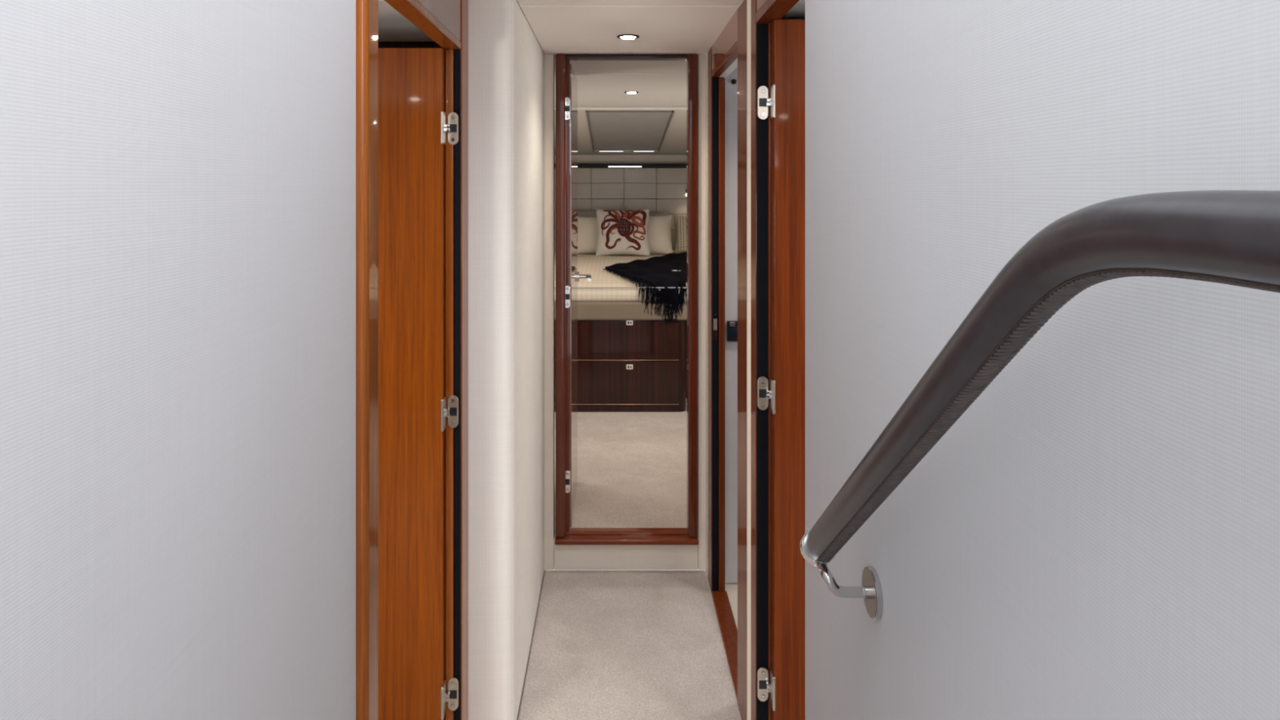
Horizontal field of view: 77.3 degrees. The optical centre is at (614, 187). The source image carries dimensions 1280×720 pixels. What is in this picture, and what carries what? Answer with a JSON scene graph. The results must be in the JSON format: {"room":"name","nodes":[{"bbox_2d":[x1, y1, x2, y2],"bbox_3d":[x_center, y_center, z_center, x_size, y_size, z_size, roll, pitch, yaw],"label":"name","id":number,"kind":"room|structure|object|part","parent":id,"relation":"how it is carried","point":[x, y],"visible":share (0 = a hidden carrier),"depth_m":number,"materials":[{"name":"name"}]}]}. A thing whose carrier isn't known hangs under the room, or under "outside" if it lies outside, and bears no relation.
{"room":"ship interior","nodes":[
{"label":"ship interior","id":0,"kind":"room"},
{"bbox_2d":[0,0,355,719],"bbox_3d":[-0.470,0.324,0.233,0.060,2.648,2.266,0,0,0],"label":"wall","id":1,"kind":"structure","parent":0,"point":[178,177],"depth_m":0.80,"materials":[{"name":"paint"}]},
{"bbox_2d":[355,0,468,719],"bbox_3d":[-0.456,0.324,1.884,0.068,2.648,1.036,0,0,0],"label":"door frame","id":2,"kind":"structure","parent":1,"relation":"attached to","point":[446,22],"depth_m":1.79,"materials":[{"name":"brown wood"}]},
{"bbox_3d":[-0.456,0.324,1.403,0.068,2.648,0.074,0,0,0],"label":"casing","id":3,"kind":"part","parent":2,"relation":"part of","materials":[{"name":"brown wood"}]},
{"bbox_3d":[-0.465,-0.409,1.870,0.050,0.022,0.880,0,0,0],"label":"head casing","id":4,"kind":"part","parent":2,"relation":"part of","materials":[{"name":"brown wood"}]},
{"bbox_3d":[-0.461,-0.673,1.867,0.039,0.506,0.875,0,0,0],"label":"header panel","id":5,"kind":"part","parent":2,"relation":"part of","materials":[{"name":"brown wood"}]},
{"bbox_3d":[-0.464,0.536,2.351,0.052,2.224,0.102,0,0,0],"label":"casing","id":6,"kind":"part","parent":2,"relation":"part of","materials":[{"name":"brown wood"}]},
{"bbox_2d":[377,0,434,41],"bbox_3d":[-1.345,-0.520,0.725,1.710,0.040,4.050,0,0,0],"label":"ceiling","id":7,"kind":"structure","parent":0,"point":[393,26],"depth_m":2.50,"materials":[{"name":"white paint"}]},
{"bbox_2d":[377,41,442,48],"bbox_3d":[-1.350,0.574,2.755,1.700,2.148,0.050,0,0,0],"label":"wall","id":8,"kind":"structure","parent":0,"point":[380,44],"depth_m":2.73,"materials":[{"name":"black"}]},
{"bbox_2d":[468,0,544,719],"bbox_3d":[-0.396,0.514,2.951,0.188,2.268,1.098,0,0,0],"label":"wall","id":9,"kind":"structure","parent":0,"point":[506,58],"depth_m":2.40,"materials":[{"name":"paint"}]},
{"bbox_2d":[377,48,458,719],"bbox_3d":[-0.768,0.620,2.269,0.644,2.033,0.053,0,0,0],"label":"door","id":10,"kind":"structure","parent":9,"relation":"in","point":[412,127],"depth_m":2.27,"materials":[{"name":"brown wood"}]},
{"bbox_3d":[-0.484,1.447,2.263,0.008,0.092,0.039,0,0,0],"label":"plate","id":11,"kind":"part","parent":10,"relation":"part of","materials":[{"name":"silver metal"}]},
{"bbox_3d":[-0.484,0.639,2.263,0.008,0.092,0.039,0,0,0],"label":"plate","id":12,"kind":"part","parent":10,"relation":"part of","materials":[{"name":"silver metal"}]},
{"bbox_3d":[-0.484,-0.170,2.263,0.008,0.092,0.039,0,0,0],"label":"plate","id":13,"kind":"part","parent":10,"relation":"part of","materials":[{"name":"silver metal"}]},
{"bbox_2d":[516,569,545,719],"bbox_3d":[-0.300,1.645,2.940,0.006,0.006,1.000,0,0,0],"label":"baseboard","id":14,"kind":"structure","parent":9,"relation":"attached to","point":[518,713],"depth_m":2.84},
{"bbox_2d":[520,6,738,7],"bbox_3d":[0.048,-0.577,2.538,0.693,0.006,0.006,0,0,0],"label":"trim","id":15,"kind":"structure","parent":9,"relation":"attached to","point":[520,6],"depth_m":2.54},
{"bbox_2d":[554,398,686,534],"bbox_3d":[0.000,1.536,5.850,2.600,0.063,4.700,0,0,0],"label":"floor","id":16,"kind":"structure","parent":0,"point":[632,466],"depth_m":4.27,"materials":[{"name":"carpet"}]},
{"bbox_2d":[554,301,686,412],"bbox_3d":[0.110,1.134,6.633,2.180,0.742,2.575,0,0,0],"label":"bed","id":17,"kind":"object","parent":16,"relation":"on","point":[630,360],"visible":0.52,"depth_m":5.37,"materials":[{"name":"brown wood"}]},
{"bbox_3d":[-0.234,1.306,5.372,1.333,0.287,0.014,0,0,0],"label":"drawer","id":18,"kind":"part","parent":17,"relation":"part of","materials":[{"name":"brown wood"}]},
{"bbox_3d":[-0.234,1.022,5.372,1.333,0.259,0.014,0,0,0],"label":"drawer","id":19,"kind":"part","parent":17,"relation":"part of","materials":[{"name":"brown wood"}]},
{"bbox_2d":[554,250,686,301],"bbox_3d":[0.115,0.689,6.627,2.130,0.146,2.552,0,0,0],"label":"mattress","id":20,"kind":"object","parent":17,"relation":"on","point":[604,286],"visible":0.2,"depth_m":5.58,"materials":[{"name":"beige fabric"}]},
{"bbox_2d":[554,209,613,252],"bbox_3d":[-0.300,0.412,7.742,0.600,0.407,0.192,0,0,0],"label":"pillow","id":21,"kind":"object","parent":20,"relation":"on","point":[580,213],"visible":0.11,"depth_m":7.73,"materials":[{"name":"beige fabric"}]},
{"bbox_2d":[577,216,597,253],"bbox_3d":[-0.200,0.441,7.504,0.400,0.350,0.206,0,0,0],"label":"cushion","id":22,"kind":"object","parent":20,"relation":"on","point":[587,226],"visible":0.5,"depth_m":7.43,"materials":[{"name":"beige fabric"}]},
{"bbox_2d":[595,208,649,255],"bbox_3d":[0.078,0.406,7.357,0.495,0.419,0.236,0,0,0],"label":"cushion","id":23,"kind":"object","parent":20,"relation":"on","point":[624,232],"visible":1,"depth_m":7.29,"materials":[{"name":"fabric"}]},
{"bbox_2d":[602,252,686,324],"bbox_3d":[0.511,0.749,6.429,0.921,0.328,2.258,0,0,25],"label":"throw blanket","id":24,"kind":"object","parent":20,"relation":"on","point":[668,270],"visible":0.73,"depth_m":5.60,"materials":[{"name":"black fabric"}]},
{"bbox_2d":[648,211,667,216],"bbox_3d":[0.270,0.422,7.739,0.500,0.388,0.181,0,0,0],"label":"pillow","id":25,"kind":"object","parent":20,"relation":"on","point":[664,213],"visible":0.07,"depth_m":7.76,"materials":[{"name":"beige fabric"}]},
{"bbox_2d":[648,215,672,253],"bbox_3d":[0.325,0.436,7.506,0.440,0.359,0.209,0,0,0],"label":"cushion","id":26,"kind":"object","parent":20,"relation":"on","point":[659,227],"visible":0.52,"depth_m":7.44,"materials":[{"name":"beige fabric"}]},
{"bbox_2d":[673,213,686,253],"bbox_3d":[0.840,0.433,7.652,0.550,0.365,0.217,0,0,0],"label":"bolster","id":27,"kind":"object","parent":20,"relation":"on","point":[680,220],"visible":0.19,"depth_m":7.60,"materials":[{"name":"beige fabric"}]},
{"bbox_3d":[0.110,0.825,6.633,2.180,0.124,2.575,0,0,0],"label":"padded rail","id":28,"kind":"part","parent":17,"relation":"part of","materials":[{"name":"beige leather"}]},
{"bbox_3d":[0.102,1.199,5.363,0.044,0.032,0.004,0,0,0],"label":"latch plate","id":29,"kind":"part","parent":17,"relation":"part of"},
{"bbox_3d":[0.102,0.903,5.363,0.044,0.032,0.004,0,0,0],"label":"latch plate","id":30,"kind":"part","parent":17,"relation":"part of","materials":[{"name":"silver metal"}]},
{"bbox_2d":[554,56,686,155],"bbox_3d":[0.000,-0.484,5.775,2.600,0.312,4.550,0,0,0],"label":"ceiling","id":31,"kind":"structure","parent":0,"point":[601,83],"depth_m":4.75,"materials":[{"name":"white paint"}]},
{"bbox_2d":[554,106,686,109],"bbox_3d":[0.000,-0.567,5.695,2.600,0.014,0.010,0,0,0],"label":"trim","id":32,"kind":"structure","parent":31,"relation":"attached to","point":[579,108],"depth_m":5.69,"materials":[{"name":"white"}]},
{"bbox_2d":[586,111,674,151],"bbox_3d":[0.113,-0.453,6.740,0.635,0.208,1.960,0,0,0],"label":"ceiling hatch","id":33,"kind":"object","parent":31,"relation":"attached to","point":[609,131],"visible":1,"depth_m":6.52,"materials":[{"name":"grey"}]},
{"bbox_3d":[0.113,-0.357,7.695,0.615,0.017,0.050,0,0,0],"label":"rail","id":34,"kind":"part","parent":33,"relation":"part of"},
{"bbox_2d":[624,91,638,93],"bbox_3d":[0.102,-0.574,4.800,0.086,0.011,0.086,0,0,0],"label":"recessed light","id":35,"kind":"object","parent":31,"relation":"in","point":[627,92],"visible":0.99,"depth_m":4.78,"materials":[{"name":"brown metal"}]},
{"bbox_2d":[554,155,686,199],"bbox_3d":[0.000,0.574,8.060,2.600,1.948,0.080,0,0,0],"label":"wall","id":36,"kind":"structure","parent":0,"point":[582,159],"depth_m":8.02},
{"bbox_2d":[554,164,686,250],"bbox_3d":[0.000,0.209,7.954,2.560,0.899,0.122,0,0,0],"label":"headboard","id":37,"kind":"object","parent":36,"relation":"attached to","point":[607,190],"visible":0.18,"depth_m":7.93,"materials":[{"name":"grey leather"}]},
{"bbox_3d":[0.000,-0.220,7.957,2.560,0.040,0.115,0,0,0],"label":"rail","id":38,"kind":"part","parent":37,"relation":"part of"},
{"bbox_2d":[544,54,705,569],"bbox_3d":[0.046,0.536,3.475,0.697,2.224,0.050,0,0,0],"label":"wall","id":39,"kind":"structure","parent":0,"point":[556,557],"depth_m":3.45,"materials":[{"name":"paint"}]},
{"bbox_2d":[565,63,591,527],"bbox_3d":[-0.168,0.472,3.777,0.108,2.036,0.645,0,0,0],"label":"door","id":40,"kind":"structure","parent":39,"relation":"in","point":[571,105],"depth_m":3.76,"materials":[{"name":"wood"}]},
{"bbox_3d":[-0.150,0.447,4.000,0.074,0.052,0.142,0,0,0],"label":"handle","id":41,"kind":"part","parent":40,"relation":"part of","materials":[{"name":"metal"}]},
{"bbox_2d":[555,53,698,545],"bbox_3d":[0.052,0.472,3.453,0.613,2.095,0.105,0,0,0],"label":"door frame","id":42,"kind":"structure","parent":39,"relation":"attached to","point":[565,535],"depth_m":3.42,"materials":[{"name":"brown wood"}]},
{"bbox_3d":[-0.231,0.462,3.460,0.042,2.073,0.080,0,0,0],"label":"casing","id":43,"kind":"part","parent":42,"relation":"part of","materials":[{"name":"brown wood"}]},
{"bbox_3d":[0.053,-0.566,3.465,0.530,0.017,0.070,0,0,0],"label":"head casing","id":44,"kind":"part","parent":42,"relation":"part of","materials":[{"name":"brown wood"}]},
{"bbox_3d":[0.052,1.508,3.435,0.613,0.022,0.070,0,0,0],"label":"sill","id":45,"kind":"part","parent":42,"relation":"part of","materials":[{"name":"brown wood"}]},
{"bbox_3d":[0.337,0.462,3.460,0.041,2.073,0.080,0,0,0],"label":"casing","id":46,"kind":"part","parent":42,"relation":"part of","materials":[{"name":"brown wood"}]},
{"bbox_2d":[518,569,741,719],"bbox_3d":[-0.022,1.663,1.275,0.835,0.030,4.350,0,0,0],"label":"floor","id":47,"kind":"structure","parent":0,"point":[607,644],"depth_m":2.86,"materials":[{"name":"carpet"}]},
{"bbox_2d":[516,0,742,56],"bbox_3d":[-0.021,-0.596,2.525,0.837,0.040,1.950,0,0,0],"label":"ceiling","id":48,"kind":"structure","parent":0,"point":[557,30],"depth_m":2.83,"materials":[{"name":"white paint"}]},
{"bbox_2d":[617,34,639,39],"bbox_3d":[0.052,-0.574,3.040,0.086,0.011,0.086,0,0,0],"label":"recessed light","id":49,"kind":"object","parent":48,"relation":"in","point":[625,37],"visible":1,"depth_m":3.02,"materials":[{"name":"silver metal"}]},
{"bbox_2d":[621,35,635,39],"bbox_3d":[0.052,-0.572,3.040,0.057,0.006,0.057,0,0,0],"label":"diffuser","id":50,"kind":"object","parent":49,"relation":"attached to","point":[622,37],"depth_m":3.03,"materials":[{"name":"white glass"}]},
{"bbox_2d":[705,51,707,577],"bbox_3d":[0.424,0.536,3.420,0.062,2.224,0.080,0,0,0],"label":"wall","id":51,"kind":"structure","parent":0,"point":[706,54],"depth_m":3.41,"materials":[{"name":"fabric"}]},
{"bbox_2d":[724,67,737,582],"bbox_3d":[1.224,0.549,2.900,1.552,2.198,1.000,0,0,0],"label":"wall","id":52,"kind":"structure","parent":0,"point":[731,90],"depth_m":3.34,"materials":[{"name":"white paint"}]},
{"bbox_2d":[726,320,737,341],"bbox_3d":[0.534,0.595,3.325,0.132,0.084,0.022,0,0,0],"label":"control panel","id":53,"kind":"object","parent":52,"relation":"attached to","point":[731,326],"visible":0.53,"depth_m":3.32,"materials":[{"name":"black plastic"}]},
{"bbox_2d":[730,79,736,84],"bbox_3d":[0.497,-0.443,3.326,0.022,0.022,0.021,0,0,0],"label":"wall hook","id":54,"kind":"object","parent":52,"relation":"attached to","point":[733,81],"visible":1,"depth_m":3.33,"materials":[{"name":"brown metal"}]},
{"bbox_2d":[724,582,737,627],"bbox_3d":[1.228,1.670,2.900,1.545,0.036,1.000,0,0,0],"label":"floor","id":55,"kind":"structure","parent":0,"point":[731,588],"depth_m":3.24,"materials":[{"name":"beige carpet"}]},
{"bbox_2d":[746,0,751,719],"bbox_3d":[0.425,0.536,2.348,0.060,2.224,0.072,0,0,0],"label":"wall pier","id":56,"kind":"object","parent":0,"point":[748,2],"visible":0.25,"depth_m":2.35,"materials":[{"name":"fabric"}]},
{"bbox_2d":[780,17,804,19],"bbox_3d":[1.330,0.572,2.380,1.740,2.153,0.040,0,0,0],"label":"wall","id":57,"kind":"structure","parent":0,"point":[782,18],"depth_m":2.36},
{"bbox_2d":[757,19,804,719],"bbox_3d":[0.723,0.589,2.192,0.654,2.095,0.045,0,0,0],"label":"door","id":58,"kind":"structure","parent":57,"relation":"in","point":[786,686],"depth_m":2.18,"materials":[{"name":"brown wood"}]},
{"bbox_3d":[0.434,1.373,2.188,0.008,0.092,0.039,0,0,0],"label":"plate","id":59,"kind":"part","parent":58,"relation":"part of","materials":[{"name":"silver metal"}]},
{"bbox_3d":[0.434,0.568,2.188,0.008,0.092,0.039,0,0,0],"label":"plate","id":60,"kind":"part","parent":58,"relation":"part of","materials":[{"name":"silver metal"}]},
{"bbox_3d":[0.434,-0.236,2.188,0.008,0.092,0.039,0,0,0],"label":"plate","id":61,"kind":"part","parent":58,"relation":"part of","materials":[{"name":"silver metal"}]},
{"bbox_2d":[782,0,804,17],"bbox_3d":[1.327,-0.520,-0.217,1.745,0.030,5.165,0,0,0],"label":"ceiling","id":62,"kind":"structure","parent":0,"point":[797,10],"depth_m":2.28,"materials":[{"name":"white paint"}]},
{"bbox_2d":[804,0,1279,719],"bbox_3d":[0.415,0.324,0.332,0.090,2.648,2.463,0,0,0],"label":"wall","id":63,"kind":"structure","parent":0,"point":[1096,535],"depth_m":0.70,"materials":[{"name":"paint"}]},
{"bbox_2d":[707,0,799,719],"bbox_3d":[0.425,0.371,2.470,0.062,2.594,1.820,0,0,0],"label":"door frame","id":64,"kind":"structure","parent":63,"relation":"attached to","point":[728,52],"depth_m":2.43,"materials":[{"name":"brown wood"}]},
{"bbox_3d":[0.409,0.573,3.241,0.020,0.098,0.003,0,0,0],"label":"strike plate","id":65,"kind":"part","parent":64,"relation":"part of","materials":[{"name":"silver metal"}]},
{"bbox_3d":[0.422,0.536,3.315,0.056,2.224,0.130,0,0,0],"label":"casing","id":66,"kind":"part","parent":64,"relation":"part of","materials":[{"name":"brown wood"}]},
{"bbox_3d":[0.420,-0.525,2.908,0.050,0.101,0.695,0,0,0],"label":"header panel","id":67,"kind":"part","parent":64,"relation":"part of","materials":[{"name":"brown wood"}]},
{"bbox_3d":[0.410,-0.463,2.910,0.030,0.025,0.700,0,0,0],"label":"head casing","id":68,"kind":"part","parent":64,"relation":"part of","materials":[{"name":"brown wood"}]},
{"bbox_3d":[0.425,1.651,2.775,0.062,0.034,0.950,0,0,0],"label":"sill","id":69,"kind":"part","parent":64,"relation":"part of","materials":[{"name":"brown wood"}]},
{"bbox_3d":[0.424,0.536,2.474,0.061,2.224,0.181,0,0,0],"label":"casing","id":70,"kind":"part","parent":64,"relation":"part of","materials":[{"name":"brown wood"}]},
{"bbox_3d":[0.424,0.511,2.271,0.061,2.274,0.082,0,0,0],"label":"casing","id":71,"kind":"part","parent":64,"relation":"part of","materials":[{"name":"brown wood"}]},
{"bbox_3d":[0.420,-0.708,1.897,0.049,0.436,0.675,0,0,0],"label":"header panel","id":72,"kind":"part","parent":64,"relation":"part of","materials":[{"name":"brown wood"}]},
{"bbox_3d":[0.425,-0.475,1.900,0.060,0.030,0.680,0,0,0],"label":"head casing","id":73,"kind":"part","parent":64,"relation":"part of","materials":[{"name":"brown wood"}]},
{"bbox_2d":[800,190,1279,619],"bbox_3d":[0.324,0.304,0.682,0.099,0.606,1.037,0,0,0],"label":"handrail","id":74,"kind":"object","parent":63,"relation":"attached to","point":[1224,237],"visible":1,"depth_m":0.53,"materials":[{"name":"black leather"}]},
{"bbox_3d":[0.329,0.560,1.145,0.073,0.042,0.040,0,0,0],"label":"bracket arm","id":75,"kind":"part","parent":74,"relation":"part of","materials":[{"name":"metal"}]},
{"bbox_3d":[0.361,0.573,1.134,0.001,0.065,0.065,0,0,0],"label":"plate","id":76,"kind":"part","parent":74,"relation":"part of","materials":[{"name":"metal"}]},
{"bbox_3d":[0.366,0.573,1.134,0.008,0.068,0.068,0,0,0],"label":"wall plate","id":77,"kind":"part","parent":74,"relation":"part of","materials":[{"name":"metal"}]}
]}

